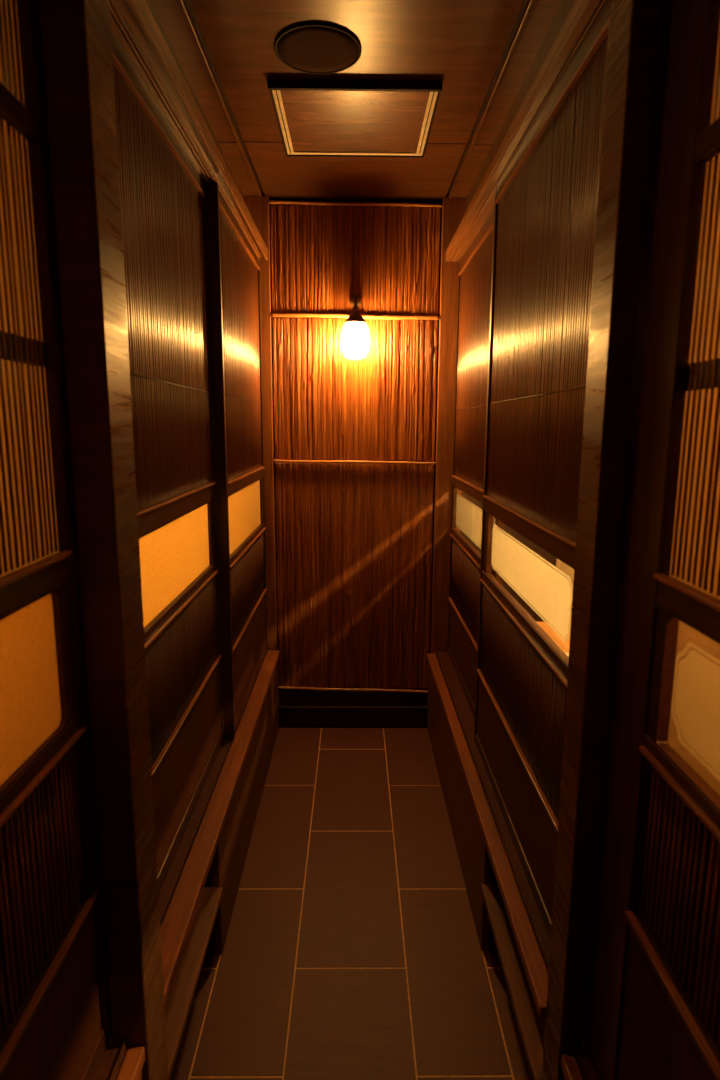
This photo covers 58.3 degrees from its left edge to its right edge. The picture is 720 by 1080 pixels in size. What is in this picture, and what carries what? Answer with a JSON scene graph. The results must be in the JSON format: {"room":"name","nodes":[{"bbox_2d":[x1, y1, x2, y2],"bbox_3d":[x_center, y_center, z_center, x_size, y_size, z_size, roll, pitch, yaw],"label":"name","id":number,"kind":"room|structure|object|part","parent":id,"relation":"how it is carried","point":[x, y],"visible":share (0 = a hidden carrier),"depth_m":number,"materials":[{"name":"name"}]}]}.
{"room":"narrow corridor","nodes":[
{"label":"narrow corridor","id":0,"kind":"room"},
{"bbox_2d":[146,0,243,199],"bbox_3d":[-0.491,-1.010,1.005,0.028,0.317,3.538,0,10,-1],"label":"wall","id":1,"kind":"structure","parent":0,"point":[148,2],"depth_m":1.82,"materials":[{"name":"brown wood"}]},
{"bbox_2d":[109,0,267,259],"bbox_3d":[-0.434,-1.058,1.832,0.094,0.045,1.890,0,10,-1],"label":"crown molding","id":2,"kind":"structure","parent":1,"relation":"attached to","point":[132,22],"depth_m":1.41,"materials":[{"name":"brown wood"}]},
{"bbox_2d":[170,728,531,1079],"bbox_3d":[-0.017,1.228,1.414,1.600,0.030,3.560,0,10,-1],"label":"floor","id":3,"kind":"structure","parent":0,"point":[352,951],"depth_m":1.82,"materials":[{"name":"tile"}]},
{"bbox_2d":[38,0,168,1079],"bbox_3d":[-0.392,0.064,1.018,0.060,2.398,0.100,0,10,-1],"label":"square post","id":4,"kind":"object","parent":3,"relation":"on","point":[76,44],"visible":1,"depth_m":0.96,"materials":[{"name":"brown wood"}]},
{"bbox_2d":[94,1039,144,1079],"bbox_3d":[-0.423,1.188,0.380,0.119,0.404,1.544,0,10,-1],"label":"ledge","id":5,"kind":"object","parent":3,"relation":"on","point":[119,1061],"visible":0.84,"depth_m":1.08,"materials":[{"name":"brown wood"}]},
{"bbox_2d":[0,0,112,1079],"bbox_3d":[-0.427,0.109,0.356,0.028,1.741,1.370,0,10,-1],"label":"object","id":6,"kind":"structure","parent":5,"relation":"on","point":[56,1021],"depth_m":0.87,"materials":[{"name":"brown wood"}]},
{"bbox_3d":[-0.433,0.270,0.359,0.002,0.207,1.168,0,10,-1],"label":"glass pane","id":7,"kind":"part","parent":6,"relation":"part of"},
{"bbox_3d":[-0.431,0.146,0.343,0.020,0.043,1.232,0,10,-1],"label":"rail","id":8,"kind":"part","parent":6,"relation":"part of","materials":[{"name":"brown wood"}]},
{"bbox_3d":[-0.432,0.269,0.365,0.016,0.207,1.232,0,10,-1],"label":"glass frame","id":9,"kind":"part","parent":6,"relation":"part of","materials":[{"name":"brown wood"}]},
{"bbox_3d":[-0.432,0.383,0.385,0.020,0.025,1.232,0,10,-1],"label":"rail","id":10,"kind":"part","parent":6,"relation":"part of","materials":[{"name":"brown wood"}]},
{"bbox_3d":[-0.432,0.686,0.438,0.021,0.018,1.232,0,10,-1],"label":"kick rail","id":11,"kind":"part","parent":6,"relation":"part of","materials":[{"name":"brown wood"}]},
{"bbox_3d":[-0.435,0.949,0.484,0.020,0.042,1.232,0,10,-1],"label":"rail","id":12,"kind":"part","parent":6,"relation":"part of","materials":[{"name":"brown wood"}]},
{"bbox_2d":[110,649,279,1079],"bbox_3d":[-0.569,0.875,2.171,0.388,0.398,1.890,0,10,-1],"label":"bench","id":13,"kind":"object","parent":3,"relation":"on","point":[198,893],"visible":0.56,"depth_m":1.77,"materials":[{"name":"brown wood"}]},
{"bbox_2d":[111,29,223,894],"bbox_3d":[-0.458,-0.100,1.543,0.028,1.741,0.982,0,10,-1],"label":"wall panel","id":14,"kind":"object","parent":13,"relation":"on","point":[163,192],"depth_m":1.56,"materials":[{"name":"brown wood"}]},
{"bbox_3d":[-0.457,-0.936,1.405,0.020,0.047,0.930,0,10,-1],"label":"rail","id":15,"kind":"part","parent":14,"relation":"part of","materials":[{"name":"brown wood"}]},
{"bbox_3d":[-0.464,0.056,1.559,0.002,0.201,0.868,0,10,-1],"label":"glass pane","id":16,"kind":"part","parent":14,"relation":"part of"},
{"bbox_3d":[-0.461,-0.072,1.557,0.020,0.051,0.930,0,10,-1],"label":"rail","id":17,"kind":"part","parent":14,"relation":"part of","materials":[{"name":"brown wood"}]},
{"bbox_3d":[-0.463,0.052,1.579,0.016,0.201,0.930,0,10,-1],"label":"glass frame","id":18,"kind":"part","parent":14,"relation":"part of","materials":[{"name":"brown wood"}]},
{"bbox_3d":[-0.462,0.165,1.599,0.020,0.027,0.930,0,10,-1],"label":"rail","id":19,"kind":"part","parent":14,"relation":"part of","materials":[{"name":"brown wood"}]},
{"bbox_3d":[-0.462,0.467,1.652,0.021,0.018,0.930,0,10,-1],"label":"kick rail","id":20,"kind":"part","parent":14,"relation":"part of","materials":[{"name":"brown wood"}]},
{"bbox_3d":[-0.465,0.735,1.699,0.020,0.042,0.930,0,10,-1],"label":"rail","id":21,"kind":"part","parent":14,"relation":"part of","materials":[{"name":"brown wood"}]},
{"bbox_3d":[-0.571,0.964,1.764,0.338,0.364,0.030,0,10,-1],"label":"panel","id":22,"kind":"part","parent":13,"relation":"part of","materials":[{"name":"brown wood"}]},
{"bbox_2d":[205,182,234,737],"bbox_3d":[-0.448,-0.187,2.038,0.056,1.740,0.018,0,10,-1],"label":"slim post","id":23,"kind":"object","parent":13,"relation":"on","point":[212,188],"visible":0.56,"depth_m":2.01,"materials":[{"name":"brown wood"}]},
{"bbox_2d":[219,190,267,729],"bbox_3d":[-0.437,-0.265,2.482,0.028,1.741,0.880,0,10,-1],"label":"wall panel","id":24,"kind":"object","parent":13,"relation":"on","point":[240,264],"depth_m":2.42,"materials":[{"name":"brown wood"}]},
{"bbox_3d":[-0.436,-1.101,2.332,0.020,0.042,0.842,0,10,-1],"label":"rail","id":25,"kind":"part","parent":24,"relation":"part of","materials":[{"name":"brown wood"}]},
{"bbox_3d":[-0.444,-0.105,2.492,0.002,0.207,0.791,0,10,-1],"label":"glass pane","id":26,"kind":"part","parent":24,"relation":"part of","materials":[{"name":"glass"}]},
{"bbox_3d":[-0.441,-0.231,2.485,0.020,0.043,0.842,0,10,-1],"label":"rail","id":27,"kind":"part","parent":24,"relation":"part of","materials":[{"name":"brown wood"}]},
{"bbox_3d":[-0.443,-0.108,2.507,0.016,0.207,0.842,0,10,-1],"label":"glass frame","id":28,"kind":"part","parent":24,"relation":"part of","materials":[{"name":"brown wood"}]},
{"bbox_3d":[-0.442,0.006,2.527,0.020,0.025,0.842,0,10,-1],"label":"rail","id":29,"kind":"part","parent":24,"relation":"part of","materials":[{"name":"brown wood"}]},
{"bbox_3d":[-0.442,0.309,2.580,0.021,0.018,0.842,0,10,-1],"label":"kick rail","id":30,"kind":"part","parent":24,"relation":"part of","materials":[{"name":"brown wood"}]},
{"bbox_3d":[-0.445,0.572,2.626,0.020,0.042,0.842,0,10,-1],"label":"rail","id":31,"kind":"part","parent":24,"relation":"part of","materials":[{"name":"brown wood"}]},
{"bbox_2d":[244,196,276,649],"bbox_3d":[-0.445,-0.277,2.949,0.102,2.398,0.036,0,10,-1],"label":"post","id":32,"kind":"object","parent":3,"relation":"on","point":[258,207],"visible":0.49,"depth_m":2.88,"materials":[{"name":"brown wood"}]},
{"bbox_2d":[431,197,466,653],"bbox_3d":[0.405,-0.274,2.957,0.118,2.398,0.036,0,10,-1],"label":"post","id":33,"kind":"object","parent":3,"relation":"on","point":[454,209],"visible":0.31,"depth_m":2.90,"materials":[{"name":"brown wood"}]},
{"bbox_2d":[427,651,587,1079],"bbox_3d":[0.522,0.885,2.174,0.390,0.389,1.905,0,10,-1],"label":"bench","id":34,"kind":"object","parent":3,"relation":"on","point":[507,918],"visible":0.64,"depth_m":1.76,"materials":[{"name":"brown wood"}]},
{"bbox_2d":[447,208,503,717],"bbox_3d":[0.431,-0.248,2.452,0.028,1.756,0.959,0,10,-1],"label":"wall panel","id":35,"kind":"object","parent":34,"relation":"on","point":[475,266],"depth_m":2.53,"materials":[{"name":"brown wood"}]},
{"bbox_3d":[0.430,0.598,2.604,0.020,0.037,0.915,0,10,-1],"label":"rail","id":36,"kind":"part","parent":35,"relation":"part of","materials":[{"name":"brown wood"}]},
{"bbox_3d":[0.430,0.358,2.562,0.021,0.018,0.915,0,10,-1],"label":"kick rail","id":37,"kind":"part","parent":35,"relation":"part of","materials":[{"name":"brown wood"}]},
{"bbox_3d":[0.434,-0.189,2.466,0.020,0.042,0.915,0,10,-1],"label":"rail","id":38,"kind":"part","parent":35,"relation":"part of","materials":[{"name":"brown wood"}]},
{"bbox_3d":[0.433,0.041,2.506,0.020,0.029,0.915,0,10,-1],"label":"rail","id":39,"kind":"part","parent":35,"relation":"part of","materials":[{"name":"brown wood"}]},
{"bbox_3d":[0.435,-0.071,2.487,0.016,0.198,0.915,0,10,-1],"label":"glass frame","id":40,"kind":"part","parent":35,"relation":"part of","materials":[{"name":"brown wood"}]},
{"bbox_3d":[0.438,-0.067,2.502,0.001,0.144,0.825,0,10,-1],"label":"frosted panel","id":41,"kind":"part","parent":35,"relation":"part of","materials":[{"name":"beige glass"}]},
{"bbox_3d":[0.439,-1.085,2.308,0.020,0.057,0.915,0,10,-1],"label":"rail","id":42,"kind":"part","parent":35,"relation":"part of","materials":[{"name":"brown wood"}]},
{"bbox_3d":[0.530,0.973,1.787,0.340,0.349,0.030,0,10,-1],"label":"panel","id":43,"kind":"part","parent":34,"relation":"part of","materials":[{"name":"brown wood"}]},
{"bbox_2d":[474,0,610,939],"bbox_3d":[0.406,-0.090,1.556,0.028,1.756,1.020,0,10,-1],"label":"wall panel","id":44,"kind":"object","parent":34,"relation":"on","point":[546,198],"depth_m":1.47,"materials":[{"name":"brown wood"}]},
{"bbox_3d":[0.405,0.755,1.714,0.020,0.037,0.957,0,10,-1],"label":"rail","id":45,"kind":"part","parent":44,"relation":"part of","materials":[{"name":"brown wood"}]},
{"bbox_3d":[0.404,0.521,1.673,0.021,0.018,0.957,0,10,-1],"label":"kick rail","id":46,"kind":"part","parent":44,"relation":"part of","materials":[{"name":"brown wood"}]},
{"bbox_3d":[0.408,0.197,1.615,0.020,0.031,0.957,0,10,-1],"label":"rail","id":47,"kind":"part","parent":44,"relation":"part of","materials":[{"name":"brown wood"}]},
{"bbox_3d":[0.409,0.086,1.596,0.016,0.194,0.957,0,10,-1],"label":"glass frame","id":48,"kind":"part","parent":44,"relation":"part of","materials":[{"name":"brown wood"}]},
{"bbox_3d":[0.409,-0.032,1.575,0.020,0.046,0.957,0,10,-1],"label":"rail","id":49,"kind":"part","parent":44,"relation":"part of","materials":[{"name":"brown wood"}]},
{"bbox_3d":[0.412,0.080,1.633,0.001,0.137,0.738,0,10,-1],"label":"frosted panel","id":50,"kind":"part","parent":44,"relation":"part of","materials":[{"name":"beige glass"}]},
{"bbox_3d":[0.414,-0.931,1.417,0.020,0.051,0.957,0,10,-1],"label":"rail","id":51,"kind":"part","parent":44,"relation":"part of","materials":[{"name":"brown wood"}]},
{"bbox_2d":[561,1047,598,1079],"bbox_3d":[0.411,1.200,0.389,0.113,0.386,1.544,0,10,-1],"label":"ledge","id":52,"kind":"object","parent":3,"relation":"on","point":[579,1066],"visible":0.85,"depth_m":1.09,"materials":[{"name":"brown wood"}]},
{"bbox_2d":[583,0,719,1079],"bbox_3d":[0.408,0.117,0.364,0.028,1.751,1.370,0,10,-1],"label":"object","id":53,"kind":"structure","parent":52,"relation":"on","point":[652,1002],"depth_m":0.84,"materials":[{"name":"brown wood"}]},
{"bbox_3d":[0.408,0.653,0.390,0.021,0.018,1.135,0,10,-1],"label":"kick rail","id":54,"kind":"part","parent":53,"relation":"part of","materials":[{"name":"brown wood"}]},
{"bbox_3d":[0.411,0.379,0.342,0.020,0.020,1.135,0,10,-1],"label":"rail","id":55,"kind":"part","parent":53,"relation":"part of","materials":[{"name":"brown wood"}]},
{"bbox_3d":[0.412,0.278,0.324,0.016,0.185,1.135,0,10,-1],"label":"glass frame","id":56,"kind":"part","parent":53,"relation":"part of","materials":[{"name":"brown wood"}]},
{"bbox_3d":[0.412,0.166,0.304,0.020,0.041,1.135,0,10,-1],"label":"rail","id":57,"kind":"part","parent":53,"relation":"part of","materials":[{"name":"brown wood"}]},
{"bbox_3d":[0.415,0.275,0.354,0.001,0.135,0.995,0,10,-1],"label":"frosted panel","id":58,"kind":"part","parent":53,"relation":"part of","materials":[{"name":"beige glass"}]},
{"bbox_2d":[542,0,661,1079],"bbox_3d":[0.370,0.068,1.018,0.039,2.398,0.085,0,10,-1],"label":"square post","id":59,"kind":"object","parent":3,"relation":"on","point":[634,25],"visible":1,"depth_m":0.97,"materials":[{"name":"brown wood"}]},
{"bbox_2d":[150,0,562,199],"bbox_3d":[-0.005,-1.179,1.036,1.900,0.058,3.650,0,10,-1],"label":"ceiling","id":60,"kind":"structure","parent":0,"point":[482,53],"depth_m":1.76,"materials":[{"name":"brown wood"}]},
{"bbox_2d":[274,22,361,73],"bbox_3d":[-0.109,-1.265,1.666,0.225,0.006,0.225,0,10,-1],"label":"ceiling speaker","id":61,"kind":"object","parent":60,"relation":"attached to","point":[312,47],"visible":1,"depth_m":1.66,"materials":[{"name":"brown"}]},
{"bbox_2d":[267,79,441,157],"bbox_3d":[-0.016,-1.326,2.062,0.492,0.023,0.502,0,10,-1],"label":"ceiling hatch","id":62,"kind":"object","parent":60,"relation":"attached to","point":[316,118],"visible":1,"depth_m":2.01,"materials":[{"name":"wood"}]},
{"bbox_3d":[-0.016,-1.336,2.064,0.434,0.004,0.437,0,10,-1],"label":"hatch panel","id":63,"kind":"part","parent":62,"relation":"part of","materials":[{"name":"brown wood"}]},
{"bbox_2d":[263,194,573,689],"bbox_3d":[0.348,-0.278,3.005,2.649,2.450,0.090,0,10,-1],"label":"wall","id":64,"kind":"structure","parent":0,"point":[544,554],"depth_m":3.02,"materials":[{"name":"brown wood"}]},
{"bbox_2d":[279,690,427,727],"bbox_3d":[-0.030,0.823,3.136,0.740,0.172,0.056,0,10,-1],"label":"baseboard","id":65,"kind":"structure","parent":64,"relation":"attached to","point":[297,708],"depth_m":3.12,"materials":[{"name":"black wood"}]},
{"bbox_2d":[275,462,433,687],"bbox_3d":[-0.027,0.182,3.039,0.726,1.088,0.026,0,10,-1],"label":"panel","id":66,"kind":"object","parent":64,"relation":"attached to","point":[354,540],"visible":1,"depth_m":3.03,"materials":[{"name":"brown wood"}]},
{"bbox_2d":[279,686,427,692],"bbox_3d":[-0.030,0.723,3.116,0.738,0.034,0.018,0,10,-1],"label":"batten","id":67,"kind":"object","parent":66,"relation":"attached to","point":[280,687],"visible":0.96,"depth_m":3.11,"materials":[{"name":"brown wood"}]},
{"bbox_2d":[273,459,435,464],"bbox_3d":[-0.025,-0.353,2.927,0.738,0.022,0.019,0,10,-1],"label":"batten","id":68,"kind":"object","parent":66,"relation":"attached to","point":[274,460],"visible":1,"depth_m":2.92,"materials":[{"name":"brown wood"}]},
{"bbox_2d":[272,317,437,461],"bbox_3d":[-0.023,-0.668,2.889,0.726,0.627,0.025,0,10,-1],"label":"panel","id":69,"kind":"object","parent":64,"relation":"attached to","point":[375,401],"visible":0.98,"depth_m":2.88,"materials":[{"name":"brown wood"}]},
{"bbox_2d":[270,313,439,319],"bbox_3d":[-0.021,-0.976,2.817,0.738,0.025,0.022,0,10,-1],"label":"batten","id":70,"kind":"object","parent":69,"relation":"attached to","point":[324,315],"visible":0.92,"depth_m":2.81,"materials":[{"name":"brown wood"}]},
{"bbox_2d":[270,204,440,315],"bbox_3d":[-0.020,-1.207,2.795,0.726,0.455,0.024,0,10,-1],"label":"panel","id":71,"kind":"object","parent":64,"relation":"attached to","point":[324,256],"visible":0.98,"depth_m":2.79,"materials":[{"name":"brown wood"}]},
{"bbox_2d":[268,200,442,206],"bbox_3d":[-0.019,-1.427,2.738,0.738,0.021,0.018,0,10,-1],"label":"batten","id":72,"kind":"object","parent":71,"relation":"attached to","point":[321,203],"visible":1,"depth_m":2.73,"materials":[{"name":"brown wood"}]},
{"bbox_2d":[345,295,365,348],"bbox_3d":[-0.019,-0.915,2.763,0.122,0.281,0.157,0,10,-1],"label":"wall lamp","id":73,"kind":"object","parent":71,"relation":"attached to","point":[355,340],"visible":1,"depth_m":2.73,"materials":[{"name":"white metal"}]},
{"bbox_3d":[-0.020,-1.039,2.805,0.052,0.052,0.030,0,10,-1],"label":"wall plate","id":74,"kind":"part","parent":73,"relation":"part of","materials":[{"name":"brown metal"}]},
{"bbox_3d":[-0.019,-0.867,2.753,0.070,0.103,0.070,0,10,-1],"label":"light bulb","id":75,"kind":"part","parent":73,"relation":"part of","materials":[{"name":"white glass"}]},
{"bbox_3d":[-0.018,-0.955,2.738,0.089,0.068,0.089,0,10,-1],"label":"lamp shade","id":76,"kind":"part","parent":73,"relation":"part of","materials":[{"name":"brown metal"}]},
{"bbox_3d":[-0.019,-1.012,2.762,0.016,0.066,0.082,0,10,-1],"label":"arm","id":77,"kind":"part","parent":73,"relation":"part of","materials":[{"name":"brown metal"}]},
{"bbox_2d":[466,0,575,210],"bbox_3d":[0.480,-1.007,1.014,0.028,0.317,3.538,0,10,-1],"label":"wall","id":78,"kind":"structure","parent":0,"point":[566,6],"depth_m":1.78,"materials":[{"name":"brown wood"}]},
{"bbox_2d":[445,0,604,261],"bbox_3d":[0.415,-1.054,1.832,0.080,0.045,1.905,0,10,-1],"label":"crown molding","id":79,"kind":"structure","parent":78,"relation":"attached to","point":[582,14],"depth_m":1.49,"materials":[{"name":"brown wood"}]},
{"bbox_2d":[668,620,719,794],"bbox_3d":[1.093,-0.122,1.003,1.194,2.011,0.030,0,10,-1],"label":"wall","id":80,"kind":"structure","parent":0,"point":[686,634],"depth_m":1.05,"materials":[{"name":"paint"}]},
{"bbox_3d":[1.230,0.853,1.404,1.008,0.045,3.650,0,10,-1],"label":"floor","id":81,"kind":"structure","parent":0,"visible":0},
{"bbox_2d":[537,622,570,652],"bbox_3d":[0.936,0.565,1.879,0.690,0.354,1.050,0,10,-1],"label":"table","id":82,"kind":"object","parent":81,"relation":"on","point":[564,646],"visible":0.02,"depth_m":2.18,"materials":[{"name":"orange wood"}]}
]}

